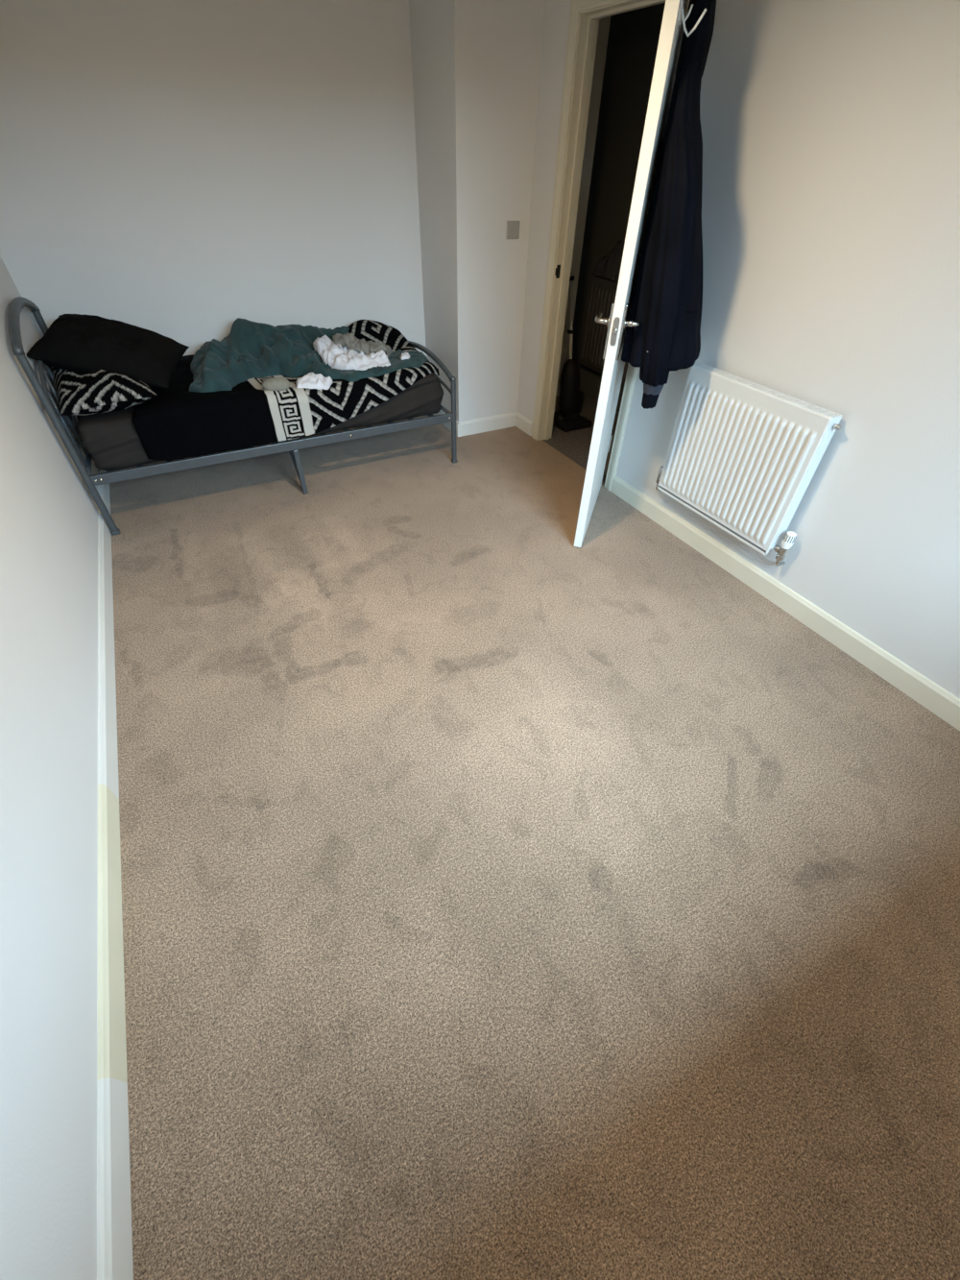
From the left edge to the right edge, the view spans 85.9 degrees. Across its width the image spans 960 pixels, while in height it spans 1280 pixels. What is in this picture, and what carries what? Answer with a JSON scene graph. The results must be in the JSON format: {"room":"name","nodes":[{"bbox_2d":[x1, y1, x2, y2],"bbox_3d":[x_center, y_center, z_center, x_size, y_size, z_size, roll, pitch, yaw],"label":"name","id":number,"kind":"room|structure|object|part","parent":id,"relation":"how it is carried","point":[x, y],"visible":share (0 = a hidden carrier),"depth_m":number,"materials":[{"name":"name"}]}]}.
{"room":"bedroom","nodes":[
{"label":"bedroom","id":0,"kind":"room"},
{"bbox_2d":[0,255,98,1279],"bbox_3d":[-1.341,-0.541,0.989,0.120,2.400,4.880,-19,47,-21],"label":"wall","id":1,"kind":"structure","parent":0,"point":[49,516],"depth_m":1.20,"materials":[{"name":"paint"}]},
{"bbox_2d":[96,468,133,1279],"bbox_3d":[-1.303,0.271,1.804,0.015,0.100,4.640,-19,47,-21],"label":"baseboard","id":2,"kind":"structure","parent":1,"relation":"attached to","point":[111,1011],"depth_m":1.22,"materials":[{"name":"paint"}]},
{"bbox_2d":[0,0,426,356],"bbox_3d":[-1.408,-2.373,2.915,2.253,2.400,0.120,-19,47,-21],"label":"wall","id":3,"kind":"structure","parent":0,"point":[181,171],"depth_m":2.69,"materials":[{"name":"paint"}]},
{"bbox_2d":[433,409,459,436],"bbox_3d":[-0.283,-1.680,3.885,0.015,0.100,0.556,-19,47,-21],"label":"baseboard","id":4,"kind":"structure","parent":3,"relation":"attached to","point":[447,425],"depth_m":3.80,"materials":[{"name":"white wood"}]},
{"bbox_2d":[409,0,544,422],"bbox_3d":[-0.071,-2.633,3.224,0.487,2.400,0.661,-19,47,-21],"label":"wall column","id":5,"kind":"structure","parent":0,"point":[476,63],"depth_m":2.91,"materials":[{"name":"paint"}]},
{"bbox_2d":[459,411,516,436],"bbox_3d":[0.066,-1.592,3.801,0.487,0.100,0.015,-19,47,-21],"label":"baseboard","id":6,"kind":"structure","parent":5,"relation":"attached to","point":[504,421],"depth_m":3.79,"materials":[{"name":"white wood"}]},
{"bbox_2d":[506,220,519,239],"bbox_3d":[0.198,-2.444,3.075,0.086,0.086,0.012,-19,47,-21],"label":"light switch","id":7,"kind":"object","parent":5,"relation":"attached to","point":[513,227],"visible":1,"depth_m":3.07,"materials":[{"name":"grey plastic"}]},
{"bbox_2d":[109,414,959,1279],"bbox_3d":[-0.089,-0.120,2.321,2.765,0.001,4.640,-19,47,-21],"label":"floor","id":8,"kind":"structure","parent":0,"point":[503,898],"depth_m":1.45,"materials":[{"name":"beige carpet"}]},
{"bbox_2d":[7,296,458,535],"bbox_3d":[-1.242,-1.493,3.024,2.033,0.979,0.888,-19,47,-21],"label":"frame","id":9,"kind":"object","parent":8,"relation":"on","point":[41,390],"visible":0.51,"depth_m":2.69,"materials":[{"name":"grey metal"}]},
{"bbox_3d":[-2.115,-1.493,2.379,0.037,0.122,0.888,-19,47,-21],"label":"rail","id":10,"kind":"part","parent":9,"relation":"part of","materials":[{"name":"grey metal"}]},
{"bbox_3d":[-2.323,-1.403,2.983,0.038,0.865,0.038,-19,47,-21],"label":"post","id":11,"kind":"part","parent":9,"relation":"part of","materials":[{"name":"grey metal"}]},
{"bbox_3d":[-1.925,-0.880,2.444,0.038,0.865,0.038,-19,47,-21],"label":"post","id":12,"kind":"part","parent":9,"relation":"part of","materials":[{"name":"grey metal"}]},
{"bbox_3d":[-2.127,-1.045,2.804,0.024,0.023,0.850,-19,47,-21],"label":"cross rail","id":13,"kind":"part","parent":9,"relation":"part of","materials":[{"name":"grey metal"}]},
{"bbox_2d":[77,372,443,470],"bbox_3d":[-1.242,-1.452,3.075,1.924,0.255,0.825,-19,47,-21],"label":"mattress","id":14,"kind":"object","parent":9,"relation":"on","point":[112,441],"visible":0.33,"depth_m":2.60,"materials":[{"name":"grey fabric"}]},
{"bbox_2d":[48,364,157,415],"bbox_3d":[-1.943,-1.321,2.626,0.410,0.198,0.740,-25,50,-25],"label":"pillow","id":15,"kind":"object","parent":14,"relation":"on","point":[86,393],"visible":0.65,"depth_m":2.44,"materials":[{"name":"black fabric"}]},
{"bbox_2d":[25,313,189,387],"bbox_3d":[-1.853,-1.460,2.604,0.601,0.296,0.422,-5,44,-6],"label":"pillow","id":16,"kind":"object","parent":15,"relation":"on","point":[78,343],"visible":0.84,"depth_m":2.50,"materials":[{"name":"black fabric"}]},
{"bbox_2d":[131,319,439,460],"bbox_3d":[-1.128,-1.560,3.066,1.710,0.380,0.888,-19,47,-21],"label":"duvet","id":17,"kind":"object","parent":14,"relation":"on","point":[177,423],"visible":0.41,"depth_m":2.75,"materials":[{"name":"black fabric"}]},
{"bbox_2d":[262,377,290,390],"bbox_3d":[-1.085,-1.357,2.744,0.143,0.071,0.091,-19,47,-21],"label":"sock","id":18,"kind":"object","parent":17,"relation":"on","point":[273,383],"visible":0.84,"depth_m":2.72,"materials":[{"name":"white fabric"}]},
{"bbox_2d":[189,317,429,392],"bbox_3d":[-1.009,-1.719,3.022,1.397,0.242,0.828,-19,47,-21],"label":"clothes","id":19,"kind":"object","parent":17,"relation":"on","point":[252,350],"visible":0.77,"depth_m":2.94,"materials":[{"name":"green fabric"}]},
{"bbox_2d":[313,334,390,370],"bbox_3d":[-0.771,-1.678,3.011,0.507,0.120,0.273,17,46,16],"label":"shirt","id":20,"kind":"object","parent":19,"relation":"on","point":[339,357],"visible":0.93,"depth_m":2.98,"materials":[{"name":"white fabric"}]},
{"bbox_2d":[332,332,392,358],"bbox_3d":[-0.720,-1.802,3.145,0.364,0.141,0.291,7,44,6],"label":"shirt","id":21,"kind":"object","parent":20,"relation":"on","point":[352,343],"visible":0.96,"depth_m":3.05,"materials":[{"name":"beige fabric"}]},
{"bbox_2d":[399,352,410,360],"bbox_3d":[-0.451,-1.696,3.078,0.064,0.033,0.079,-19,47,-21],"label":"scrap","id":22,"kind":"object","parent":19,"relation":"on","point":[405,355],"visible":1,"depth_m":3.06,"materials":[{"name":"white fabric"}]},
{"bbox_2d":[295,372,333,389],"bbox_3d":[-0.924,-1.404,2.814,0.197,0.072,0.160,15,45,13],"label":"cloth","id":23,"kind":"object","parent":17,"relation":"on","point":[311,380],"visible":1,"depth_m":2.80,"materials":[{"name":"fabric"}]},
{"bbox_3d":[-1.049,-1.093,2.894,1.971,0.050,0.020,-19,47,-21],"label":"rail","id":24,"kind":"part","parent":9,"relation":"part of","materials":[{"name":"grey metal"}]},
{"bbox_3d":[-1.046,-0.980,3.006,0.028,0.268,0.028,-19,47,-21],"label":"leg","id":25,"kind":"part","parent":9,"relation":"part of","materials":[{"name":"grey metal"}]},
{"bbox_3d":[-0.360,-1.839,3.339,0.030,0.106,0.864,-19,47,-21],"label":"rail","id":26,"kind":"part","parent":9,"relation":"part of","materials":[{"name":"grey metal"}]},
{"bbox_3d":[-0.364,-1.662,3.508,0.024,0.023,0.850,-19,47,-21],"label":"cross rail","id":27,"kind":"part","parent":9,"relation":"part of","materials":[{"name":"grey metal"}]},
{"bbox_3d":[-0.166,-1.372,3.265,0.036,0.512,0.036,-19,47,-21],"label":"post","id":28,"kind":"part","parent":9,"relation":"part of","materials":[{"name":"grey metal"}]},
{"bbox_2d":[542,392,618,482],"bbox_3d":[0.853,-1.639,3.948,0.984,0.004,3.050,-19,47,-21],"label":"floor","id":29,"kind":"structure","parent":0,"point":[575,445],"depth_m":3.77,"materials":[{"name":"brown carpet"}]},
{"bbox_2d":[555,260,591,432],"bbox_3d":[0.669,-2.092,3.564,0.268,1.171,0.311,-19,47,-21],"label":"vacuum cleaner","id":30,"kind":"object","parent":29,"relation":"on","point":[569,389],"visible":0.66,"depth_m":3.82,"materials":[{"name":"black plastic"}]},
{"bbox_2d":[559,358,580,414],"bbox_3d":[0.677,-1.887,3.861,0.162,0.392,0.153,-19,47,-21],"label":"canister","id":31,"kind":"object","parent":30,"relation":"on","point":[569,389],"depth_m":3.81,"materials":[{"name":"black plastic"}]},
{"bbox_2d":[555,15,611,396],"bbox_3d":[0.481,-2.711,3.321,0.405,2.400,0.120,-19,47,-21],"label":"wall","id":32,"kind":"structure","parent":0,"point":[604,23],"depth_m":3.17,"materials":[{"name":"white paint"}]},
{"bbox_2d":[554,396,559,411],"bbox_3d":[0.492,-1.840,4.066,0.405,0.110,0.015,-19,47,-21],"label":"baseboard","id":33,"kind":"structure","parent":32,"relation":"attached to","point":[557,403],"depth_m":4.11,"materials":[{"name":"beige paint"}]},
{"bbox_2d":[568,16,611,359],"bbox_3d":[0.663,-2.775,3.393,0.007,2.400,0.112,-19,47,-21],"label":"trim","id":34,"kind":"structure","parent":32,"relation":"attached to","point":[611,16],"depth_m":3.16,"materials":[{"name":"grey paint"}]},
{"bbox_2d":[572,2,665,412],"bbox_3d":[1.248,-2.642,3.268,0.120,2.400,3.050,-19,47,-21],"label":"wall","id":35,"kind":"structure","parent":0,"point":[634,37],"depth_m":3.40,"materials":[{"name":"grey paint"}]},
{"bbox_2d":[579,273,628,384],"bbox_3d":[1.061,-2.247,3.780,0.096,0.604,0.890,-19,47,-21],"label":"radiator","id":36,"kind":"object","parent":35,"relation":"attached to","point":[602,291],"visible":0.34,"depth_m":3.93,"materials":[{"name":"grey paint"}]},
{"bbox_3d":[1.025,-2.026,3.968,0.012,0.024,0.878,-19,47,-21],"label":"rail","id":37,"kind":"part","parent":36,"relation":"part of","materials":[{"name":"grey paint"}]},
{"bbox_2d":[594,238,625,281],"bbox_3d":[0.987,-2.632,3.562,0.116,0.238,0.446,-19,47,-21],"label":"jacket","id":38,"kind":"object","parent":36,"relation":"on","point":[608,266],"visible":0.48,"depth_m":3.60,"materials":[{"name":"black fabric"}]},
{"bbox_2d":[517,0,959,699],"bbox_3d":[1.176,-1.427,1.989,0.100,2.400,4.880,-19,47,-21],"label":"wall","id":39,"kind":"structure","parent":0,"point":[831,129],"depth_m":1.84,"materials":[{"name":"paint"}]},
{"bbox_2d":[515,411,533,435],"bbox_3d":[0.324,-1.600,3.817,0.015,0.100,0.227,-19,47,-21],"label":"baseboard","id":40,"kind":"structure","parent":39,"relation":"attached to","point":[522,422],"depth_m":3.80,"materials":[{"name":"white wood"}]},
{"bbox_2d":[531,0,665,490],"bbox_3d":[0.663,-1.959,2.790,0.124,2.047,0.912,-19,47,-21],"label":"trim","id":41,"kind":"structure","parent":39,"relation":"attached to","point":[585,15],"depth_m":2.81,"materials":[{"name":"beige paint"}]},
{"bbox_3d":[0.419,-2.202,3.040,0.019,2.047,0.068,-19,47,-21],"label":"architrave","id":42,"kind":"part","parent":41,"relation":"part of","materials":[{"name":"beige paint"}]},
{"bbox_3d":[0.459,-2.167,3.034,0.033,0.065,0.008,-19,47,-21],"label":"strike plate","id":43,"kind":"part","parent":41,"relation":"part of","materials":[{"name":"black metal"}]},
{"bbox_3d":[0.635,-2.659,2.090,0.019,0.068,0.912,-19,47,-21],"label":"architrave","id":44,"kind":"part","parent":41,"relation":"part of","materials":[{"name":"beige paint"}]},
{"bbox_3d":[0.814,-1.683,2.504,0.019,2.047,0.068,-19,47,-21],"label":"architrave","id":45,"kind":"part","parent":41,"relation":"part of","materials":[{"name":"beige paint"}]},
{"bbox_2d":[573,0,689,547],"bbox_3d":[0.620,-1.447,2.298,0.192,1.967,0.759,10,44,9],"label":"door","id":46,"kind":"structure","parent":39,"relation":"in","point":[670,36],"depth_m":1.91,"materials":[{"name":"paint"}]},
{"bbox_3d":[0.499,-1.298,2.082,0.065,0.038,0.135,13,45,12],"label":"handle","id":47,"kind":"part","parent":46,"relation":"part of","materials":[{"name":"silver metal"}]},
{"bbox_3d":[0.530,-1.212,2.029,0.022,0.100,0.003,13,45,12],"label":"latch plate","id":48,"kind":"part","parent":46,"relation":"part of","materials":[{"name":"silver metal"}]},
{"bbox_3d":[0.614,-1.271,2.056,0.065,0.038,0.135,13,45,12],"label":"handle","id":49,"kind":"part","parent":46,"relation":"part of","materials":[{"name":"silver metal"}]},
{"bbox_2d":[621,0,716,409],"bbox_3d":[0.804,-1.584,1.967,0.315,1.228,0.590,13,45,12],"label":"coat","id":50,"kind":"object","parent":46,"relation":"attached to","point":[667,297],"visible":1,"depth_m":1.85,"materials":[{"name":"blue fabric"}]},
{"bbox_2d":[675,0,716,76],"bbox_3d":[0.700,-1.944,1.654,0.088,0.279,0.263,13,45,12],"label":"hood","id":51,"kind":"object","parent":50,"relation":"attached to","point":[694,49],"depth_m":1.60,"materials":[{"name":"black fabric"}]},
{"bbox_2d":[677,1,706,38],"bbox_3d":[0.705,-2.000,1.702,0.075,0.064,0.560,13,45,12],"label":"coat hook rack","id":52,"kind":"object","parent":46,"relation":"attached to","point":[682,19],"visible":0.48,"depth_m":1.54,"materials":[{"name":"white metal"}]},
{"bbox_3d":[0.671,-2.018,1.700,0.004,0.035,0.560,13,45,12],"label":"rail","id":53,"kind":"part","parent":52,"relation":"part of","materials":[{"name":"silver metal"}]},
{"bbox_2d":[655,362,842,566],"bbox_3d":[1.152,-0.799,2.333,0.101,0.648,0.817,-19,47,-21],"label":"radiator","id":54,"kind":"object","parent":39,"relation":"attached to","point":[742,455],"visible":1,"depth_m":2.24,"materials":[{"name":"white metal"}]},
{"bbox_3d":[1.110,-0.599,2.511,0.012,0.024,0.694,-19,47,-21],"label":"rail","id":55,"kind":"part","parent":54,"relation":"part of","materials":[{"name":"white metal"}]},
{"bbox_2d":[693,362,842,418],"bbox_3d":[1.145,-1.034,2.114,0.060,0.004,0.702,-19,47,-21],"label":"grille","id":56,"kind":"object","parent":54,"relation":"attached to","point":[784,399],"depth_m":2.08,"materials":[{"name":"white metal"}]},
{"bbox_3d":[1.305,-0.613,2.086,0.059,0.568,0.002,-19,47,-21],"label":"panel","id":57,"kind":"part","parent":54,"relation":"part of","materials":[{"name":"white metal"}]},
{"bbox_2d":[610,475,959,730],"bbox_3d":[1.503,-0.052,2.221,0.015,0.100,2.938,-19,47,-21],"label":"baseboard","id":58,"kind":"structure","parent":39,"relation":"attached to","point":[942,703],"depth_m":2.28,"materials":[{"name":"paint"}]}
]}

